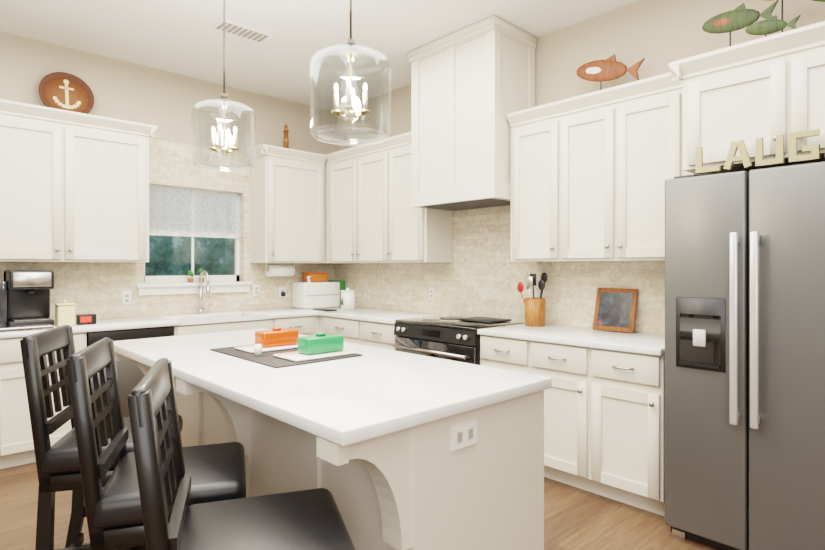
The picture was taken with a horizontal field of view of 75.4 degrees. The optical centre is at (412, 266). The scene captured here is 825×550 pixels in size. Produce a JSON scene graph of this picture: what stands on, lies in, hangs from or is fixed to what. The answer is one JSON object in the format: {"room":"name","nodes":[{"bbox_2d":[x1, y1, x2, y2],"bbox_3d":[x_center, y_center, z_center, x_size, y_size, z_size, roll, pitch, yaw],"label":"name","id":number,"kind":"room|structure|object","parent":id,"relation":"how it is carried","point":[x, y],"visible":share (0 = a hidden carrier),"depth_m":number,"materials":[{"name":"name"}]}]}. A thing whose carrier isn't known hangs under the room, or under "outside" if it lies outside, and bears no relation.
{"room":"kitchen","nodes":[
{"label":"kitchen","id":0,"kind":"room"},
{"bbox_2d":[0,31,334,283],"bbox_3d":[-3.663,-0.205,3.522,7.800,3.100,0.150,0,0,-43],"label":"wall","id":1,"kind":"structure","parent":0,"point":[165,102],"depth_m":4.74,"materials":[{"name":"beige paint"}]},
{"bbox_2d":[0,99,157,261],"bbox_3d":[-2.669,-0.598,4.079,1.250,1.115,0.371,0,0,-43],"label":"upper cabinet","id":2,"kind":"object","parent":1,"relation":"attached to","point":[74,186],"visible":1,"depth_m":3.98,"materials":[{"name":"beige paint"}]},
{"bbox_2d":[39,72,93,113],"bbox_3d":[-2.708,-1.345,4.185,0.370,0.366,0.111,0,0,-43],"label":"plaque","id":3,"kind":"object","parent":2,"relation":"on","point":[65,91],"visible":0.83,"depth_m":4.19,"materials":[{"name":"brown wood"}]},
{"bbox_2d":[0,139,333,321],"bbox_3d":[-2.437,-0.338,4.627,4.200,1.575,0.102,0,0,-43],"label":"tiled wall","id":4,"kind":"structure","parent":1,"relation":"attached to","point":[97,288],"depth_m":4.83,"materials":[{"name":"beige tile"}]},
{"bbox_2d":[122,291,130,304],"bbox_3d":[-2.435,0.265,4.553,0.072,0.116,0.007,0,0,-43],"label":"outlet","id":5,"kind":"object","parent":4,"relation":"attached to","point":[126,297],"depth_m":4.55,"materials":[{"name":"white plastic"}]},
{"bbox_2d":[253,285,259,295],"bbox_3d":[-1.569,0.235,5.369,0.072,0.116,0.007,0,0,-43],"label":"outlet","id":6,"kind":"object","parent":4,"relation":"attached to","point":[256,288],"depth_m":5.37,"materials":[{"name":"white plastic"}]},
{"bbox_2d":[279,287,284,298],"bbox_3d":[-1.347,0.270,5.556,0.072,0.116,0.039,0,0,-43],"label":"outlet","id":7,"kind":"object","parent":4,"relation":"attached to","point":[281,289],"depth_m":5.55,"materials":[{"name":"white plastic"}]},
{"bbox_2d":[136,187,252,294],"bbox_3d":[-2.032,-0.250,5.000,1.060,0.990,0.185,0,0,-43],"label":"window","id":8,"kind":"structure","parent":1,"relation":"in","point":[184,279],"depth_m":5.01,"materials":[{"name":"white wood"}]},
{"bbox_2d":[149,184,240,238],"bbox_3d":[-2.044,-0.511,5.013,0.936,0.463,0.024,0,0,-43],"label":"window shade","id":9,"kind":"object","parent":8,"relation":"attached to","point":[219,216],"visible":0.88,"depth_m":5.01,"materials":[{"name":"fabric"}]},
{"bbox_2d":[187,268,203,282],"bbox_3d":[-2.023,0.076,4.992,0.156,0.136,0.057,0,0,-43],"label":"plants","id":10,"kind":"object","parent":8,"relation":"on","point":[191,274],"visible":0.69,"depth_m":4.95,"materials":[{"name":"green plant"}]},
{"bbox_2d":[0,306,366,468],"bbox_3d":[-2.218,0.887,4.310,4.284,0.915,0.652,0,0,-43],"label":"base cabinet","id":11,"kind":"object","parent":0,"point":[16,444],"depth_m":3.78,"materials":[{"name":"beige paint"}]},
{"bbox_2d":[0,270,53,325],"bbox_3d":[-2.799,0.227,3.844,0.322,0.405,0.326,0,0,-43],"label":"coffee maker","id":12,"kind":"object","parent":11,"relation":"on","point":[24,297],"visible":0.9,"depth_m":3.79,"materials":[{"name":"black plastic"}]},
{"bbox_2d":[0,324,53,332],"bbox_3d":[-2.720,0.413,3.546,0.545,0.031,0.159,0,0,-43],"label":"tray","id":13,"kind":"object","parent":11,"relation":"on","point":[19,328],"visible":0.92,"depth_m":3.58,"materials":[{"name":"silver metal"}]},
{"bbox_2d":[54,300,75,326],"bbox_3d":[-2.540,0.335,3.906,0.120,0.189,0.120,0,0,-43],"label":"canister","id":14,"kind":"object","parent":11,"relation":"on","point":[64,312],"visible":1,"depth_m":3.87,"materials":[{"name":"beige ceramic"}]},
{"bbox_2d":[76,314,95,324],"bbox_3d":[-2.442,0.392,3.998,0.120,0.075,0.072,0,0,-43],"label":"alarm clock","id":15,"kind":"object","parent":11,"relation":"on","point":[84,319],"visible":0.98,"depth_m":3.97,"materials":[{"name":"black plastic"}]},
{"bbox_2d":[198,270,212,313],"bbox_3d":[-1.867,0.230,4.896,0.139,0.398,0.215,0,0,-43],"label":"faucet","id":16,"kind":"object","parent":11,"relation":"on","point":[200,300],"visible":0.98,"depth_m":4.91,"materials":[{"name":"silver metal"}]},
{"bbox_2d":[292,281,339,308],"bbox_3d":[-1.021,0.294,5.677,0.440,0.270,0.276,0,0,-43],"label":"bread box","id":17,"kind":"object","parent":11,"relation":"on","point":[308,295],"visible":0.92,"depth_m":5.55,"materials":[{"name":"white metal"}]},
{"bbox_2d":[301,272,328,281],"bbox_3d":[-1.041,0.108,5.697,0.240,0.100,0.180,0,0,-43],"label":"tin","id":18,"kind":"object","parent":17,"relation":"on","point":[318,276],"visible":0.92,"depth_m":5.63,"materials":[{"name":"orange metal"}]},
{"bbox_2d":[328,280,344,306],"bbox_3d":[-0.839,0.289,5.888,0.085,0.280,0.200,0,0,-43],"label":"box","id":19,"kind":"object","parent":11,"relation":"on","point":[342,285],"visible":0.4,"depth_m":5.82,"materials":[{"name":"green plastic"}]},
{"bbox_2d":[245,144,326,262],"bbox_3d":[-1.268,-0.598,5.399,0.719,1.115,0.371,0,0,-43],"label":"upper cabinet","id":20,"kind":"object","parent":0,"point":[286,205],"depth_m":5.26,"materials":[{"name":"beige paint"}]},
{"bbox_2d":[265,263,294,275],"bbox_3d":[-1.333,0.027,5.381,0.310,0.132,0.116,0,0,-43],"label":"paper towel","id":21,"kind":"object","parent":20,"relation":"attached to","point":[279,270],"visible":1,"depth_m":5.33,"materials":[{"name":"white paper"}]},
{"bbox_2d":[283,124,288,147],"bbox_3d":[-1.282,-1.305,5.414,0.070,0.298,0.070,0,0,-43],"label":"decor","id":22,"kind":"object","parent":20,"relation":"on","point":[285,139],"visible":0.77,"depth_m":5.40,"materials":[{"name":"brown wood"}]},
{"bbox_2d":[0,0,639,110],"bbox_3d":[-0.353,-1.805,0.011,7.800,0.100,9.800,0,0,-43],"label":"ceiling","id":23,"kind":"structure","parent":0,"point":[182,37],"depth_m":3.95,"materials":[{"name":"white paint"}]},
{"bbox_2d":[191,0,255,172],"bbox_3d":[-0.920,-1.117,2.609,0.300,1.274,0.300,0,0,-43],"label":"pendant light","id":24,"kind":"object","parent":23,"relation":"hanging from","point":[223,101],"visible":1,"depth_m":2.60,"materials":[{"name":"clear glass"}]},
{"bbox_2d":[212,19,271,42],"bbox_3d":[-1.262,-1.747,3.964,0.380,0.016,0.180,0,0,-43],"label":"ceiling vent","id":25,"kind":"object","parent":23,"relation":"in","point":[244,31],"visible":0.92,"depth_m":3.94,"materials":[{"name":"white metal"}]},
{"bbox_2d":[310,0,390,145],"bbox_3d":[-0.231,-1.117,1.995,0.300,1.274,0.300,0,0,-43],"label":"pendant light","id":26,"kind":"object","parent":23,"relation":"hanging from","point":[350,49],"visible":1,"depth_m":1.98,"materials":[{"name":"clear glass"}]},
{"bbox_2d":[0,462,720,549],"bbox_3d":[-0.353,1.395,0.011,7.800,0.100,9.800,0,0,-43],"label":"floor","id":27,"kind":"structure","parent":0,"point":[575,518],"depth_m":2.82,"materials":[{"name":"brown wood"}]},
{"bbox_2d":[20,325,182,549],"bbox_3d":[-1.221,0.796,2.165,0.485,1.097,0.440,0,0,-15],"label":"stool","id":28,"kind":"object","parent":27,"relation":"on","point":[58,466],"visible":0.44,"depth_m":1.95,"materials":[{"name":"black wood"}]},
{"bbox_2d":[87,326,173,416],"bbox_3d":[-2.301,0.907,4.235,0.600,0.876,0.648,0,0,-43],"label":"dishwasher","id":29,"kind":"object","parent":27,"relation":"on","point":[131,375],"visible":0.23,"depth_m":4.00,"materials":[{"name":"black metal"}]},
{"bbox_2d":[66,337,245,549],"bbox_3d":[-0.808,0.796,1.769,0.485,1.097,0.440,0,0,-18],"label":"stool","id":30,"kind":"object","parent":27,"relation":"on","point":[114,509],"visible":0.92,"depth_m":1.61,"materials":[{"name":"black wood"}]},
{"bbox_2d":[127,358,354,549],"bbox_3d":[-0.410,0.796,1.347,0.485,1.097,0.440,0,0,-18],"label":"stool","id":31,"kind":"object","parent":27,"relation":"on","point":[310,519],"visible":1,"depth_m":1.31,"materials":[{"name":"black wood"}]},
{"bbox_2d":[115,352,543,549],"bbox_3d":[-0.587,0.901,2.485,0.957,0.889,2.195,0,0,-43],"label":"kitchen island","id":32,"kind":"object","parent":27,"relation":"on","point":[388,449],"depth_m":1.79,"materials":[{"name":"beige paint"}]},
{"bbox_2d":[113,328,551,447],"bbox_3d":[-0.589,0.435,2.488,0.965,0.040,2.230,0,0,-43],"label":"island countertop","id":33,"kind":"structure","parent":32,"relation":"on","point":[375,394],"depth_m":1.90,"materials":[{"name":"white stone"}]},
{"bbox_2d":[210,327,362,367],"bbox_3d":[-0.620,0.360,2.576,0.450,0.108,0.660,0,0,-43],"label":"tray","id":34,"kind":"object","parent":33,"relation":"on","point":[277,347],"visible":0.98,"depth_m":2.46,"materials":[{"name":"grey"}]},
{"bbox_2d":[318,308,440,350],"bbox_3d":[-0.518,0.887,5.154,0.652,0.915,1.755,0,0,-43],"label":"base cabinet","id":35,"kind":"object","parent":27,"relation":"on","point":[370,327],"visible":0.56,"depth_m":4.73,"materials":[{"name":"beige paint"}]},
{"bbox_2d":[313,308,336,310],"bbox_3d":[-0.869,0.423,5.296,0.120,0.012,0.260,0,0,-43],"label":"trivet","id":36,"kind":"object","parent":35,"relation":"on","point":[322,309],"visible":1,"depth_m":5.24,"materials":[{"name":"grey metal"}]},
{"bbox_2d":[340,288,354,309],"bbox_3d":[-0.653,0.319,5.403,0.150,0.221,0.150,0,0,-43],"label":"canister","id":37,"kind":"object","parent":35,"relation":"on","point":[347,299],"visible":1,"depth_m":5.34,"materials":[{"name":"white ceramic"}]},
{"bbox_2d":[393,315,524,364],"bbox_3d":[0.351,0.875,4.185,0.688,0.940,0.840,0,0,-43],"label":"range","id":38,"kind":"object","parent":27,"relation":"on","point":[452,337],"visible":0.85,"depth_m":3.98,"materials":[{"name":"black metal"}]},
{"bbox_2d":[477,323,664,515],"bbox_3d":[1.091,0.887,3.447,0.652,0.915,1.241,0,0,-43],"label":"base cabinet","id":39,"kind":"object","parent":27,"relation":"on","point":[604,415],"visible":0.75,"depth_m":3.08,"materials":[{"name":"beige paint"}]},
{"bbox_2d":[517,273,547,326],"bbox_3d":[0.900,0.234,3.928,0.171,0.389,0.216,0,0,-43],"label":"utensil crock","id":40,"kind":"object","parent":39,"relation":"on","point":[534,312],"visible":1,"depth_m":3.86,"materials":[{"name":"brown wood"}]},
{"bbox_2d":[593,288,638,332],"bbox_3d":[1.355,0.286,3.571,0.088,0.285,0.280,0,0,-43],"label":"picture frame","id":41,"kind":"object","parent":39,"relation":"on","point":[615,309],"visible":0.98,"depth_m":3.56,"materials":[{"name":"brown wood"}]},
{"bbox_2d":[665,161,824,549],"bbox_3d":[1.811,0.447,2.555,0.800,1.794,0.915,0,0,-43],"label":"refrigerator","id":42,"kind":"object","parent":27,"relation":"on","point":[744,360],"visible":1,"depth_m":2.38,"materials":[{"name":"grey metal"}]},
{"bbox_2d":[696,129,819,173],"bbox_3d":[1.591,-0.519,2.380,0.023,0.130,0.609,0,0,-43],"label":"decorative letters","id":43,"kind":"object","parent":42,"relation":"on","point":[744,157],"visible":1,"depth_m":2.39,"materials":[{"name":"beige wood"}]},
{"bbox_2d":[335,0,824,151],"bbox_3d":[2.482,-0.205,2.579,0.150,3.100,9.650,0,0,-43],"label":"wall","id":44,"kind":"structure","parent":0,"point":[659,36],"depth_m":3.59,"materials":[{"name":"beige paint"}]},
{"bbox_2d":[324,132,451,262],"bbox_3d":[-0.401,-0.598,5.235,0.371,1.115,1.798,0,0,-43],"label":"upper cabinet","id":45,"kind":"object","parent":44,"relation":"attached to","point":[371,215],"visible":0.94,"depth_m":4.92,"materials":[{"name":"beige paint"}]},
{"bbox_2d":[408,15,536,210],"bbox_3d":[0.454,-1.119,4.213,0.528,1.267,0.890,0,0,-43],"label":"range hood","id":46,"kind":"object","parent":44,"relation":"attached to","point":[472,85],"visible":0.92,"depth_m":3.98,"materials":[{"name":"beige paint"}]},
{"bbox_2d":[334,205,664,334],"bbox_3d":[0.489,-0.052,4.575,0.012,1.005,3.988,0,0,-43],"label":"tile","id":47,"kind":"structure","parent":44,"relation":"attached to","point":[481,274],"depth_m":4.38,"materials":[{"name":"beige tile"}]},
{"bbox_2d":[429,287,434,299],"bbox_3d":[0.176,0.245,4.892,0.007,0.116,0.072,0,0,-43],"label":"outlet","id":48,"kind":"object","parent":47,"relation":"attached to","point":[431,293],"visible":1,"depth_m":4.89,"materials":[{"name":"white plastic"}]},
{"bbox_2d":[506,73,698,261],"bbox_3d":[1.233,-0.568,3.502,0.371,1.055,1.242,0,0,-43],"label":"upper cabinet","id":49,"kind":"object","parent":44,"relation":"attached to","point":[591,172],"visible":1,"depth_m":3.36,"materials":[{"name":"beige paint"}]},
{"bbox_2d":[576,54,644,89],"bbox_3d":[1.272,-1.231,3.462,0.050,0.270,0.463,0,0,-43],"label":"decor","id":50,"kind":"object","parent":49,"relation":"on","point":[608,69],"visible":0.98,"depth_m":3.46,"materials":[{"name":"brown wood"}]},
{"bbox_2d":[669,21,824,175],"bbox_3d":[1.896,-0.770,2.590,0.656,0.550,1.010,0,0,-43],"label":"upper cabinet","id":51,"kind":"object","parent":44,"relation":"attached to","point":[768,89],"visible":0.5,"depth_m":2.49,"materials":[{"name":"beige paint"}]},
{"bbox_2d":[702,0,824,46],"bbox_3d":[1.813,-1.263,2.581,0.270,0.435,0.760,0,0,-43],"label":"decor","id":52,"kind":"object","parent":51,"relation":"on","point":[741,16],"visible":0.9,"depth_m":2.69,"materials":[{"name":"green wood"}]},
{"label":"outside","id":53,"kind":"structure","parent":0,"visible":0},
{"bbox_2d":[145,191,233,275],"bbox_3d":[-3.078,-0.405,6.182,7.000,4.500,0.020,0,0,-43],"label":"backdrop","id":54,"kind":"structure","parent":53,"point":[172,249],"depth_m":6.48,"materials":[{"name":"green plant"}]}
]}

